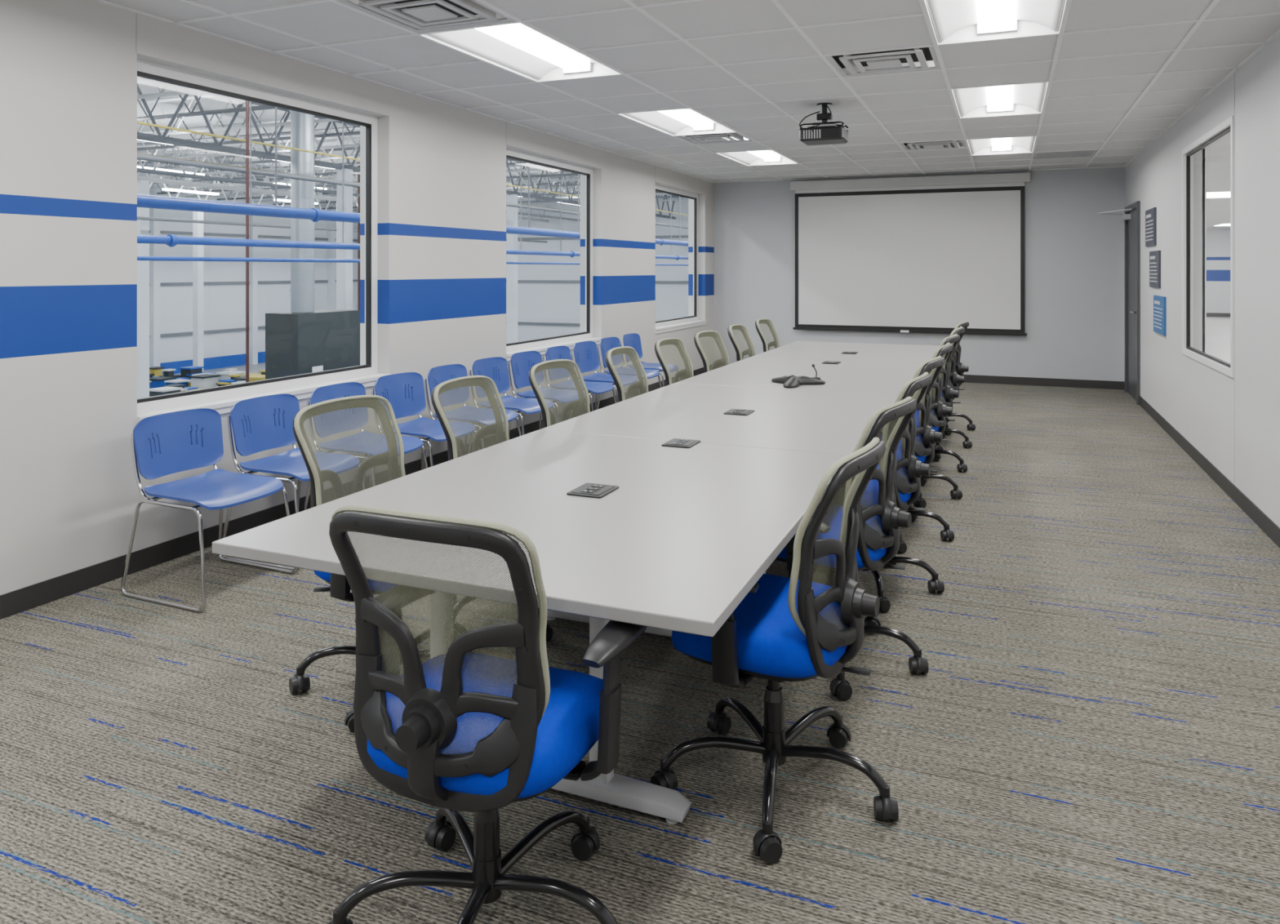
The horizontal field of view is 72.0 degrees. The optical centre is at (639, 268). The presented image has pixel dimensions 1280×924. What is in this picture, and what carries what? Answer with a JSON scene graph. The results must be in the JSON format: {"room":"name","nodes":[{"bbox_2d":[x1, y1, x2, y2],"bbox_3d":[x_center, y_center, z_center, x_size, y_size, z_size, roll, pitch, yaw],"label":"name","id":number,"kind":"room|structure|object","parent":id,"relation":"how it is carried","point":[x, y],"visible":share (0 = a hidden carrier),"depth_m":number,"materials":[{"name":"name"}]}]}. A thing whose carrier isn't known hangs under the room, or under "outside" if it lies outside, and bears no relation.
{"room":"conference room","nodes":[
{"label":"conference room","id":0,"kind":"room"},
{"bbox_2d":[173,362,265,374],"bbox_3d":[-12.182,5.180,25.639,33.820,0.001,54.000,0,0,23],"label":"floor","id":1,"kind":"structure","parent":0,"point":[255,369],"depth_m":45.48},
{"bbox_2d":[149,365,265,396],"bbox_3d":[-19.327,4.602,34.072,10.202,1.156,7.156,0,0,23],"label":"machinery","id":2,"kind":"object","parent":1,"relation":"on","point":[193,377],"visible":0.19,"depth_m":34.49,"materials":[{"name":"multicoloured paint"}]},
{"bbox_2d":[245,100,359,382],"bbox_3d":[-8.542,0.630,23.783,0.098,9.100,17.804,0,0,-12],"label":"riser pipe","id":3,"kind":"object","parent":1,"relation":"on","point":[246,101],"visible":0.39,"depth_m":15.08,"materials":[{"name":"metal"}]},
{"bbox_2d":[265,309,359,379],"bbox_3d":[-7.150,3.060,19.378,0.920,4.240,1.900,0,0,23],"label":"enclosure","id":4,"kind":"object","parent":1,"relation":"on","point":[317,340],"visible":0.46,"depth_m":18.68,"materials":[{"name":"grey metal"}]},
{"bbox_2d":[289,110,315,312],"bbox_3d":[-7.266,-1.295,18.994,0.510,4.450,0.510,0,0,23],"label":"column","id":5,"kind":"structure","parent":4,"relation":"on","point":[302,290],"depth_m":18.79,"materials":[{"name":"white metal"}]},
{"bbox_2d":[137,168,517,398],"bbox_3d":[-10.756,1.205,28.837,24.300,7.950,36.300,0,0,23],"label":"steel column","id":6,"kind":"object","parent":1,"relation":"on","point":[344,270],"visible":0.23,"depth_m":27.61,"materials":[{"name":"white metal"}]},
{"bbox_2d":[137,165,204,175],"bbox_3d":[-15.473,-3.280,29.118,0.452,0.080,2.759,0,0,23],"label":"strip light","id":7,"kind":"object","parent":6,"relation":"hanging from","point":[138,166],"depth_m":29.55,"materials":[{"name":"white"}]},
{"bbox_2d":[137,101,688,251],"bbox_3d":[-7.500,-1.985,23.693,16.060,3.070,50.000,0,0,23],"label":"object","id":8,"kind":"object","parent":6,"relation":"hanging from","point":[140,157],"visible":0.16,"depth_m":20.07,"materials":[{"name":"blue metal"}]},
{"bbox_2d":[137,194,688,266],"bbox_3d":[-1.273,-0.434,21.105,2.708,0.648,50.000,0,0,23],"label":"pipe","id":9,"kind":"object","parent":8,"relation":"attached to","point":[315,215],"visible":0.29,"depth_m":12.19,"materials":[{"name":"metal"}]},
{"bbox_2d":[137,121,688,215],"bbox_3d":[-7.487,-2.550,23.688,6.050,0.400,50.000,0,0,23],"label":"gas pipe","id":10,"kind":"object","parent":8,"relation":"hanging from","point":[138,122],"visible":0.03,"depth_m":17.59,"materials":[{"name":"metal"}]},
{"bbox_2d":[137,162,357,375],"bbox_3d":[-27.728,0.030,32.101,0.550,10.300,54.000,0,0,23],"label":"wall","id":11,"kind":"structure","parent":0,"point":[171,282],"depth_m":46.32,"materials":[{"name":"white paint"}]},
{"bbox_2d":[162,188,218,195],"bbox_3d":[-18.831,-3.280,37.068,1.039,0.080,2.895,0,0,23],"label":"strip light","id":12,"kind":"object","parent":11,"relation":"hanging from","point":[200,192],"depth_m":37.29,"materials":[{"name":"white"}]},
{"bbox_2d":[273,199,290,202],"bbox_3d":[-16.841,-3.280,41.848,1.038,0.080,1.454,0,0,23],"label":"strip light","id":13,"kind":"object","parent":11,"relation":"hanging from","point":[279,200],"depth_m":42.16,"materials":[{"name":"white"}]},
{"bbox_2d":[0,0,714,595],"bbox_3d":[-1.862,0.130,6.086,0.250,3.300,15.010,0,0,23],"label":"wall","id":14,"kind":"structure","parent":0,"point":[69,494],"depth_m":4.29,"materials":[{"name":"paint"}]},
{"bbox_2d":[137,58,377,413],"bbox_3d":[-2.216,-0.160,5.247,0.060,1.790,1.910,0,0,23],"label":"frame","id":15,"kind":"object","parent":14,"relation":"attached to","point":[146,69],"visible":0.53,"depth_m":5.43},
{"bbox_2d":[137,373,391,422],"bbox_3d":[-2.134,0.754,5.213,0.127,0.062,1.910,0,0,23],"label":"sill","id":16,"kind":"structure","parent":14,"relation":"attached to","point":[224,406],"depth_m":5.07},
{"bbox_2d":[0,364,711,619],"bbox_3d":[-1.772,1.430,5.967,0.008,0.100,14.860,0,0,23],"label":"baseboard","id":17,"kind":"structure","parent":14,"relation":"attached to","point":[35,595],"depth_m":4.41,"materials":[{"name":"rubber"}]},
{"bbox_2d":[506,147,592,351],"bbox_3d":[-0.892,-0.160,8.433,0.060,1.790,1.910,0,0,23],"label":"frame","id":18,"kind":"object","parent":14,"relation":"attached to","point":[510,153],"visible":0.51,"depth_m":9.09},
{"bbox_2d":[506,337,602,361],"bbox_3d":[-0.810,0.754,8.399,0.127,0.062,1.910,0,0,23],"label":"sill","id":19,"kind":"structure","parent":14,"relation":"attached to","point":[541,349],"depth_m":8.22,"materials":[{"name":"white paint"}]},
{"bbox_2d":[655,184,697,327],"bbox_3d":[0.433,-0.160,11.619,0.060,1.790,1.910,0,0,23],"label":"frame","id":20,"kind":"object","parent":14,"relation":"attached to","point":[660,188],"visible":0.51,"depth_m":12.42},
{"bbox_2d":[655,320,706,333],"bbox_3d":[0.514,0.754,11.585,0.127,0.062,1.910,0,0,23],"label":"sill","id":21,"kind":"structure","parent":14,"relation":"attached to","point":[666,328],"depth_m":11.48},
{"bbox_2d":[137,82,577,187],"bbox_3d":[-12.182,-5.170,25.639,33.820,0.100,54.000,0,0,23],"label":"ceiling","id":22,"kind":"structure","parent":0,"point":[211,103],"depth_m":31.42,"materials":[{"name":"white metal"}]},
{"bbox_2d":[137,75,688,222],"bbox_3d":[-12.205,-3.657,25.649,33.809,1.834,54.076,0,0,23],"label":"roof truss","id":23,"kind":"object","parent":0,"point":[157,135],"depth_m":29.08,"materials":[{"name":"grey metal"}]},
{"bbox_2d":[506,181,688,343],"bbox_3d":[-1.804,0.030,50.608,33.820,10.300,0.320,0,0,23],"label":"wall","id":24,"kind":"structure","parent":0,"point":[548,295],"depth_m":51.68,"materials":[{"name":"white paint"}]},
{"bbox_2d":[0,382,1279,923],"bbox_3d":[0.637,1.480,4.966,5.625,0.001,14.860,0,0,23],"label":"floor","id":25,"kind":"structure","parent":0,"point":[1091,732],"depth_m":2.75,"materials":[{"name":"carpet"}]},
{"bbox_2d":[120,408,297,612],"bbox_3d":[-2.011,1.085,4.133,0.548,0.790,0.541,0,0,24],"label":"chair","id":26,"kind":"object","parent":25,"relation":"on","point":[164,444],"visible":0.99,"depth_m":4.17,"materials":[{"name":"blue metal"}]},
{"bbox_2d":[221,393,364,570],"bbox_3d":[-1.808,1.085,4.648,0.548,0.790,0.541,0,0,22],"label":"chair","id":27,"kind":"object","parent":25,"relation":"on","point":[264,423],"visible":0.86,"depth_m":4.69,"materials":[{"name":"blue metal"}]},
{"bbox_2d":[302,382,427,511],"bbox_3d":[-1.588,1.085,5.155,0.548,0.790,0.541,0,0,21],"label":"chair","id":28,"kind":"object","parent":25,"relation":"on","point":[326,393],"visible":0.55,"depth_m":5.23,"materials":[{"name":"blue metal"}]},
{"bbox_2d":[288,395,471,733],"bbox_3d":[-0.854,0.980,3.133,0.675,1.001,0.698,0,0,25],"label":"office chair","id":29,"kind":"object","parent":25,"relation":"on","point":[340,588],"visible":0.3,"depth_m":3.19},
{"bbox_2d":[368,372,479,488],"bbox_3d":[-1.373,1.085,5.665,0.548,0.790,0.541,0,0,24],"label":"chair","id":30,"kind":"object","parent":25,"relation":"on","point":[405,392],"visible":0.7,"depth_m":5.78,"materials":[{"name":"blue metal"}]},
{"bbox_2d":[422,364,520,469],"bbox_3d":[-1.165,1.085,6.177,0.548,0.790,0.541,0,0,22],"label":"chair","id":31,"kind":"object","parent":25,"relation":"on","point":[437,375],"visible":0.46,"depth_m":6.26,"materials":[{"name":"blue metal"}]},
{"bbox_2d":[328,505,646,923],"bbox_3d":[-0.336,0.981,1.975,0.689,0.999,0.674,0,0,22],"label":"office chair","id":32,"kind":"object","parent":25,"relation":"on","point":[460,730],"visible":0.99,"depth_m":1.80,"materials":[{"name":"black plastic"}]},
{"bbox_2d":[431,375,552,641],"bbox_3d":[-0.578,0.980,3.796,0.674,1.001,0.700,0,0,21],"label":"office chair","id":33,"kind":"object","parent":25,"relation":"on","point":[453,441],"visible":0.2,"depth_m":3.88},
{"bbox_2d":[466,356,557,454],"bbox_3d":[-0.955,1.085,6.689,0.548,0.790,0.541,0,0,24],"label":"chair","id":34,"kind":"object","parent":25,"relation":"on","point":[495,368],"visible":0.61,"depth_m":6.81,"materials":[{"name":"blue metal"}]},
{"bbox_2d":[507,351,586,435],"bbox_3d":[-0.743,1.085,7.200,0.548,0.790,0.541,0,0,24],"label":"chair","id":35,"kind":"object","parent":25,"relation":"on","point":[522,362],"visible":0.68,"depth_m":7.26,"materials":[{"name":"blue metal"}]},
{"bbox_2d":[528,359,590,428],"bbox_3d":[-0.252,0.981,4.491,0.669,0.999,0.684,0,0,24],"label":"office chair","id":36,"kind":"object","parent":25,"relation":"on","point":[548,417],"visible":0.17,"depth_m":4.62,"materials":[{"name":"beige plastic"}]},
{"bbox_2d":[212,341,939,824],"bbox_3d":[0.881,1.110,5.449,1.424,0.740,7.218,0,0,23],"label":"conference table","id":37,"kind":"object","parent":25,"relation":"on","point":[685,535],"visible":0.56,"depth_m":2.84,"materials":[{"name":"laminate"}]},
{"bbox_2d":[566,482,618,498],"bbox_3d":[-0.156,0.735,2.934,0.125,0.010,0.155,0,0,23],"label":"power outlet","id":38,"kind":"object","parent":37,"relation":"on","point":[586,490],"visible":1,"depth_m":2.92,"materials":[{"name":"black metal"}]},
{"bbox_2d":[661,438,700,448],"bbox_3d":[0.174,0.735,3.729,0.125,0.010,0.155,0,0,23],"label":"power outlet","id":39,"kind":"object","parent":37,"relation":"on","point":[674,442],"visible":1,"depth_m":3.70,"materials":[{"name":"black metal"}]},
{"bbox_2d":[723,408,754,415],"bbox_3d":[0.510,0.735,4.537,0.125,0.010,0.155,0,0,23],"label":"power outlet","id":40,"kind":"object","parent":37,"relation":"on","point":[732,411],"visible":1,"depth_m":4.51,"materials":[{"name":"black metal"}]},
{"bbox_2d":[771,374,826,388],"bbox_3d":[1.038,0.709,5.656,0.320,0.063,0.358,0,0,-7],"label":"phone","id":41,"kind":"object","parent":37,"relation":"on","point":[790,381],"visible":1,"depth_m":5.62,"materials":[{"name":"plastic"}]},
{"bbox_2d":[811,364,821,380],"bbox_3d":[1.170,0.688,5.863,0.070,0.104,0.077,0,0,23],"label":"table microphone","id":42,"kind":"object","parent":37,"relation":"on","point":[812,365],"visible":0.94,"depth_m":5.87,"materials":[{"name":"silver metal"}]},
{"bbox_2d":[822,360,840,364],"bbox_3d":[1.504,0.735,6.928,0.125,0.010,0.155,0,0,23],"label":"power outlet","id":43,"kind":"object","parent":37,"relation":"on","point":[825,362],"visible":1,"depth_m":6.88,"materials":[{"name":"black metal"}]},
{"bbox_2d":[841,351,857,354],"bbox_3d":[1.840,0.735,7.736,0.125,0.010,0.155,0,0,23],"label":"power outlet","id":44,"kind":"object","parent":37,"relation":"on","point":[843,353],"visible":1,"depth_m":7.68,"materials":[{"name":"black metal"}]},
{"bbox_2d":[541,346,616,428],"bbox_3d":[-0.523,1.085,7.707,0.548,0.790,0.541,0,0,21],"label":"chair","id":45,"kind":"object","parent":25,"relation":"on","point":[555,353],"visible":0.52,"depth_m":7.78,"materials":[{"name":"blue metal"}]},
{"bbox_2d":[569,341,639,418],"bbox_3d":[-0.318,1.085,8.221,0.548,0.790,0.541,0,0,23],"label":"chair","id":46,"kind":"object","parent":25,"relation":"on","point":[585,353],"visible":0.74,"depth_m":8.35,"materials":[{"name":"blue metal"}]},
{"bbox_2d":[604,346,648,402],"bbox_3d":[0.100,0.981,5.285,0.676,0.999,0.687,0,0,19],"label":"office chair","id":47,"kind":"object","parent":25,"relation":"on","point":[638,386],"visible":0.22,"depth_m":5.42,"materials":[{"name":"beige plastic"}]},
{"bbox_2d":[596,337,661,409],"bbox_3d":[-0.099,1.085,8.728,0.548,0.790,0.541,0,0,22],"label":"chair","id":48,"kind":"object","parent":25,"relation":"on","point":[607,344],"visible":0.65,"depth_m":8.79,"materials":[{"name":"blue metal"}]},
{"bbox_2d":[620,333,679,395],"bbox_3d":[0.113,1.085,9.239,0.548,0.790,0.541,0,0,21],"label":"chair","id":49,"kind":"object","parent":25,"relation":"on","point":[633,340],"visible":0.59,"depth_m":9.38,"materials":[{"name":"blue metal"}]},
{"bbox_2d":[654,337,693,386],"bbox_3d":[0.391,0.980,5.971,0.674,1.001,0.700,0,0,23],"label":"office chair","id":50,"kind":"object","parent":25,"relation":"on","point":[686,371],"visible":0.17,"depth_m":6.10,"materials":[{"name":"beige plastic"}]},
{"bbox_2d":[693,330,728,373],"bbox_3d":[0.703,0.980,6.691,0.677,1.001,0.699,0,0,26],"label":"office chair","id":51,"kind":"object","parent":25,"relation":"on","point":[722,361],"visible":0.23,"depth_m":6.83,"materials":[{"name":"beige plastic"}]},
{"bbox_2d":[727,324,755,361],"bbox_3d":[1.027,0.980,7.496,0.677,1.001,0.699,0,0,22],"label":"office chair","id":52,"kind":"object","parent":25,"relation":"on","point":[740,356],"visible":0.16,"depth_m":7.64,"materials":[{"name":"beige plastic"}]},
{"bbox_2d":[755,318,780,352],"bbox_3d":[1.375,0.980,8.365,0.649,1.001,0.677,0,0,24],"label":"office chair","id":53,"kind":"object","parent":25,"relation":"on","point":[766,346],"visible":0.16,"depth_m":8.51,"materials":[{"name":"beige plastic"}]},
{"bbox_2d":[650,437,898,863],"bbox_3d":[0.410,0.980,2.509,0.655,1.001,0.684,0,0,30],"label":"office chair","id":54,"kind":"object","parent":25,"relation":"on","point":[793,628],"visible":0.91,"depth_m":2.36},
{"bbox_2d":[775,396,928,700],"bbox_3d":[0.752,0.981,3.352,0.663,0.999,0.680,0,0,33],"label":"office chair","id":55,"kind":"object","parent":25,"relation":"on","point":[881,523],"visible":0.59,"depth_m":3.19,"materials":[{"name":"black plastic"}]},
{"bbox_2d":[831,372,944,612],"bbox_3d":[1.073,0.981,4.131,0.665,0.999,0.682,0,0,29],"label":"office chair","id":56,"kind":"object","parent":25,"relation":"on","point":[907,483],"visible":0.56,"depth_m":3.98,"materials":[{"name":"black plastic"}]},
{"bbox_2d":[878,355,954,553],"bbox_3d":[1.401,0.981,4.913,0.663,0.999,0.680,0,0,31],"label":"office chair","id":57,"kind":"object","parent":25,"relation":"on","point":[924,448],"visible":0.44,"depth_m":4.77,"materials":[{"name":"black plastic"}]},
{"bbox_2d":[888,342,962,507],"bbox_3d":[1.758,0.981,5.774,0.663,0.999,0.680,0,0,27],"label":"office chair","id":58,"kind":"object","parent":25,"relation":"on","point":[937,421],"visible":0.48,"depth_m":5.63,"materials":[{"name":"black plastic"}]},
{"bbox_2d":[916,333,967,471],"bbox_3d":[2.088,0.980,6.549,0.670,1.001,0.694,0,0,30],"label":"office chair","id":59,"kind":"object","parent":25,"relation":"on","point":[948,393],"visible":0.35,"depth_m":6.42,"materials":[{"name":"black plastic"}]},
{"bbox_2d":[935,326,972,449],"bbox_3d":[2.431,0.981,7.387,0.660,0.999,0.678,0,0,27],"label":"office chair","id":60,"kind":"object","parent":25,"relation":"on","point":[955,379],"visible":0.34,"depth_m":7.25,"materials":[{"name":"black plastic"}]},
{"bbox_2d":[943,320,975,435],"bbox_3d":[2.752,0.981,8.178,0.669,0.999,0.684,0,0,29],"label":"office chair","id":61,"kind":"object","parent":25,"relation":"on","point":[960,369],"visible":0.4,"depth_m":8.04,"materials":[{"name":"black plastic"}]},
{"bbox_2d":[92,0,1279,182],"bbox_3d":[0.660,-1.257,4.956,5.275,0.014,14.860,0,0,23],"label":"ceiling","id":62,"kind":"structure","parent":0,"point":[1061,32],"depth_m":5.74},
{"bbox_2d":[338,0,514,32],"bbox_3d":[-1.021,-1.276,4.285,0.620,0.077,0.620,0,0,23],"label":"ceiling air vent","id":63,"kind":"object","parent":62,"relation":"in","point":[415,15],"depth_m":4.33,"materials":[{"name":"white metal"}]},
{"bbox_2d":[426,13,618,80],"bbox_3d":[-0.647,-1.309,5.185,0.600,0.102,1.270,0,0,23],"label":"recessed light","id":64,"kind":"object","parent":62,"relation":"in","point":[518,47],"visible":0.61,"depth_m":5.27,"materials":[{"name":"white plastic"}]},
{"bbox_2d":[622,108,733,135],"bbox_3d":[0.351,-1.309,7.586,0.600,0.102,1.270,0,0,23],"label":"recessed light","id":65,"kind":"object","parent":62,"relation":"in","point":[677,122],"visible":0.6,"depth_m":7.80,"materials":[{"name":"white plastic"}]},
{"bbox_2d":[676,132,753,144],"bbox_3d":[0.725,-1.276,8.487,0.620,0.077,0.620,0,0,23],"label":"ceiling air vent","id":66,"kind":"object","parent":62,"relation":"in","point":[713,138],"depth_m":8.46,"materials":[{"name":"white metal"}]},
{"bbox_2d":[719,150,796,164],"bbox_3d":[1.349,-1.309,9.987,0.600,0.102,1.270,0,0,23],"label":"recessed light","id":67,"kind":"object","parent":62,"relation":"in","point":[766,157],"visible":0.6,"depth_m":10.31,"materials":[{"name":"white plastic"}]},
{"bbox_2d":[799,102,848,145],"bbox_3d":[1.407,-1.113,6.740,0.344,0.295,0.317,0,0,23],"label":"ceiling projector","id":68,"kind":"object","parent":62,"relation":"hanging from","point":[824,132],"depth_m":6.65,"materials":[{"name":"black plastic"}]},
{"bbox_2d":[825,46,941,76],"bbox_3d":[1.486,-1.276,5.355,0.620,0.077,0.620,0,0,23],"label":"ceiling air vent","id":69,"kind":"object","parent":62,"relation":"in","point":[884,61],"depth_m":5.36,"materials":[{"name":"white metal"}]},
{"bbox_2d":[900,140,966,151],"bbox_3d":[2.983,-1.276,8.956,0.620,0.077,0.620,0,0,23],"label":"ceiling air vent","id":70,"kind":"object","parent":62,"relation":"in","point":[936,144],"depth_m":8.92,"materials":[{"name":"white metal"}]},
{"bbox_2d":[926,0,1064,43],"bbox_3d":[1.699,-1.309,4.210,0.600,0.102,1.270,0,0,23],"label":"recessed light","id":71,"kind":"object","parent":62,"relation":"in","point":[953,20],"visible":1,"depth_m":4.58,"materials":[{"name":"white plastic"}]},
{"bbox_2d":[952,82,1046,117],"bbox_3d":[2.697,-1.309,6.611,0.600,0.102,1.270,0,0,23],"label":"recessed light","id":72,"kind":"object","parent":62,"relation":"in","point":[1020,98],"visible":0.65,"depth_m":6.79,"materials":[{"name":"white plastic"}]},
{"bbox_2d":[968,136,1035,155],"bbox_3d":[3.695,-1.309,9.012,0.600,0.102,1.270,0,0,23],"label":"recessed light","id":73,"kind":"object","parent":62,"relation":"in","point":[1014,144],"visible":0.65,"depth_m":9.31,"materials":[{"name":"white plastic"}]},
{"bbox_2d":[1034,150,1097,159],"bbox_3d":[4.655,-1.256,9.669,0.595,0.008,0.610,0,0,23],"label":"ceiling vent","id":74,"kind":"object","parent":62,"relation":"in","point":[1086,153],"visible":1,"depth_m":9.66,"materials":[{"name":"metal"}]},
{"bbox_2d":[349,0,1066,154],"bbox_3d":[0.656,-1.495,5.012,5.625,0.050,14.960,0,0,23],"label":"ceiling slab","id":75,"kind":"structure","parent":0,"point":[931,64],"depth_m":6.40,"materials":[{"name":"tile"}]},
{"bbox_2d":[714,167,1124,381],"bbox_3d":[3.541,-0.020,11.886,5.275,3.000,0.150,0,0,23],"label":"wall","id":76,"kind":"structure","parent":0,"point":[1074,253],"depth_m":11.21,"materials":[{"name":"paint"}]},
{"bbox_2d":[789,172,1030,335],"bbox_3d":[3.524,-0.188,11.747,3.070,2.065,0.120,0,0,23],"label":"projection screen","id":77,"kind":"object","parent":76,"relation":"attached to","point":[935,254],"visible":1,"depth_m":11.71,"materials":[{"name":"fabric"}]},
{"bbox_2d":[715,364,1124,389],"bbox_3d":[3.510,1.430,11.813,5.259,0.100,0.008,0,0,23],"label":"baseboard","id":78,"kind":"structure","parent":76,"relation":"attached to","point":[1107,384],"depth_m":11.14,"materials":[{"name":"rubber"}]},
{"bbox_2d":[1124,34,1279,528],"bbox_3d":[3.194,-0.020,3.984,0.150,3.000,15.010,0,0,23],"label":"wall","id":79,"kind":"structure","parent":0,"point":[1196,398],"depth_m":5.59,"materials":[{"name":"paint"}]},
{"bbox_2d":[135,13,1235,484],"bbox_3d":[0.635,0.060,4.894,5.277,2.640,10.358,0,0,23],"label":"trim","id":80,"kind":"structure","parent":79,"relation":"attached to","point":[136,14],"depth_m":5.62,"materials":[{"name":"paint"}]},
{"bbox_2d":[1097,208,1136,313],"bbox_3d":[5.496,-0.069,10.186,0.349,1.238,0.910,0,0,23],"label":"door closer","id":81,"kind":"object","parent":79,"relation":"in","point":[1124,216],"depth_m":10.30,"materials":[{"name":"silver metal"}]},
{"bbox_2d":[1127,208,1136,399],"bbox_3d":[5.676,0.400,10.105,0.045,2.140,0.980,0,0,23],"label":"door","id":82,"kind":"structure","parent":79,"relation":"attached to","point":[1131,224],"depth_m":10.20,"materials":[{"name":"paint"}]},
{"bbox_2d":[1124,200,1140,404],"bbox_3d":[5.710,0.370,10.091,0.170,2.220,1.120,0,0,23],"label":"frame","id":83,"kind":"object","parent":79,"relation":"attached to","point":[1136,205],"visible":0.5,"depth_m":9.64,"materials":[{"name":"paint"}]},
{"bbox_2d":[1145,207,1156,246],"bbox_3d":[5.116,-0.415,8.833,0.022,0.370,0.600,0,0,23],"label":"wall sign","id":84,"kind":"object","parent":79,"relation":"attached to","point":[1151,214],"visible":1,"depth_m":8.72,"materials":[{"name":"grey plastic"}]},
{"bbox_2d":[1149,250,1160,288],"bbox_3d":[5.012,0.003,8.584,0.022,0.355,0.580,0,0,23],"label":"wall sign","id":85,"kind":"object","parent":79,"relation":"attached to","point":[1154,256],"visible":1,"depth_m":8.49,"materials":[{"name":"grey plastic"}]},
{"bbox_2d":[1153,294,1166,335],"bbox_3d":[4.905,0.432,8.325,0.022,0.355,0.620,0,0,23],"label":"wall sign","id":86,"kind":"object","parent":79,"relation":"attached to","point":[1159,302],"visible":1,"depth_m":8.22,"materials":[{"name":"blue plastic"}]},
{"bbox_2d":[1202,147,1206,353],"bbox_3d":[4.268,-0.142,6.386,0.030,1.735,1.810,0,0,23],"label":"window frame","id":87,"kind":"structure","parent":79,"relation":"attached to","point":[1204,184],"depth_m":7.19,"materials":[{"name":"metal"}]},
{"bbox_2d":[1182,115,1234,377],"bbox_3d":[4.156,-0.142,6.433,0.072,1.675,1.750,0,0,23],"label":"frame","id":88,"kind":"object","parent":79,"relation":"attached to","point":[1226,126],"visible":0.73,"depth_m":7.18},
{"bbox_2d":[1139,395,1279,548],"bbox_3d":[3.092,1.430,3.945,0.008,0.100,14.860,0,0,23],"label":"baseboard","id":89,"kind":"structure","parent":79,"relation":"attached to","point":[1247,506],"depth_m":5.93,"materials":[{"name":"rubber"}]},
{"bbox_2d":[1206,227,1230,313],"bbox_3d":[17.147,-0.020,27.581,7.505,3.000,0.100,0,0,23],"label":"wall","id":90,"kind":"structure","parent":0,"point":[1218,240],"depth_m":27.23,"materials":[{"name":"white paint"}]},
{"bbox_2d":[1206,312,1230,316],"bbox_3d":[17.124,1.420,27.526,7.505,0.120,0.020,0,0,23],"label":"baseboard","id":91,"kind":"structure","parent":90,"relation":"attached to","point":[1208,314],"depth_m":27.22,"materials":[{"name":"rubber"}]},
{"bbox_2d":[1206,133,1230,228],"bbox_3d":[11.370,-1.310,13.684,7.505,0.100,30.000,0,0,23],"label":"ceiling","id":92,"kind":"structure","parent":0,"point":[1218,154],"depth_m":12.60,"materials":[{"name":"tile"}]},
{"bbox_2d":[1206,191,1230,198],"bbox_3d":[9.794,-1.252,14.931,0.540,0.008,1.299,0,0,23],"label":"recessed light","id":93,"kind":"object","parent":92,"relation":"in","point":[1215,195],"depth_m":14.98,"materials":[{"name":"white"}]},
{"bbox_2d":[1215,223,1230,226],"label":"ceiling light","id":94,"kind":"object","parent":92,"relation":"attached to","point":[1224,224],"depth_m":24.96,"materials":[{"name":"white"}]},
{"bbox_2d":[1206,316,1230,363],"bbox_3d":[11.370,1.482,13.684,7.505,0.001,30.000,0,0,23],"label":"floor","id":95,"kind":"structure","parent":0,"point":[1218,328],"depth_m":19.05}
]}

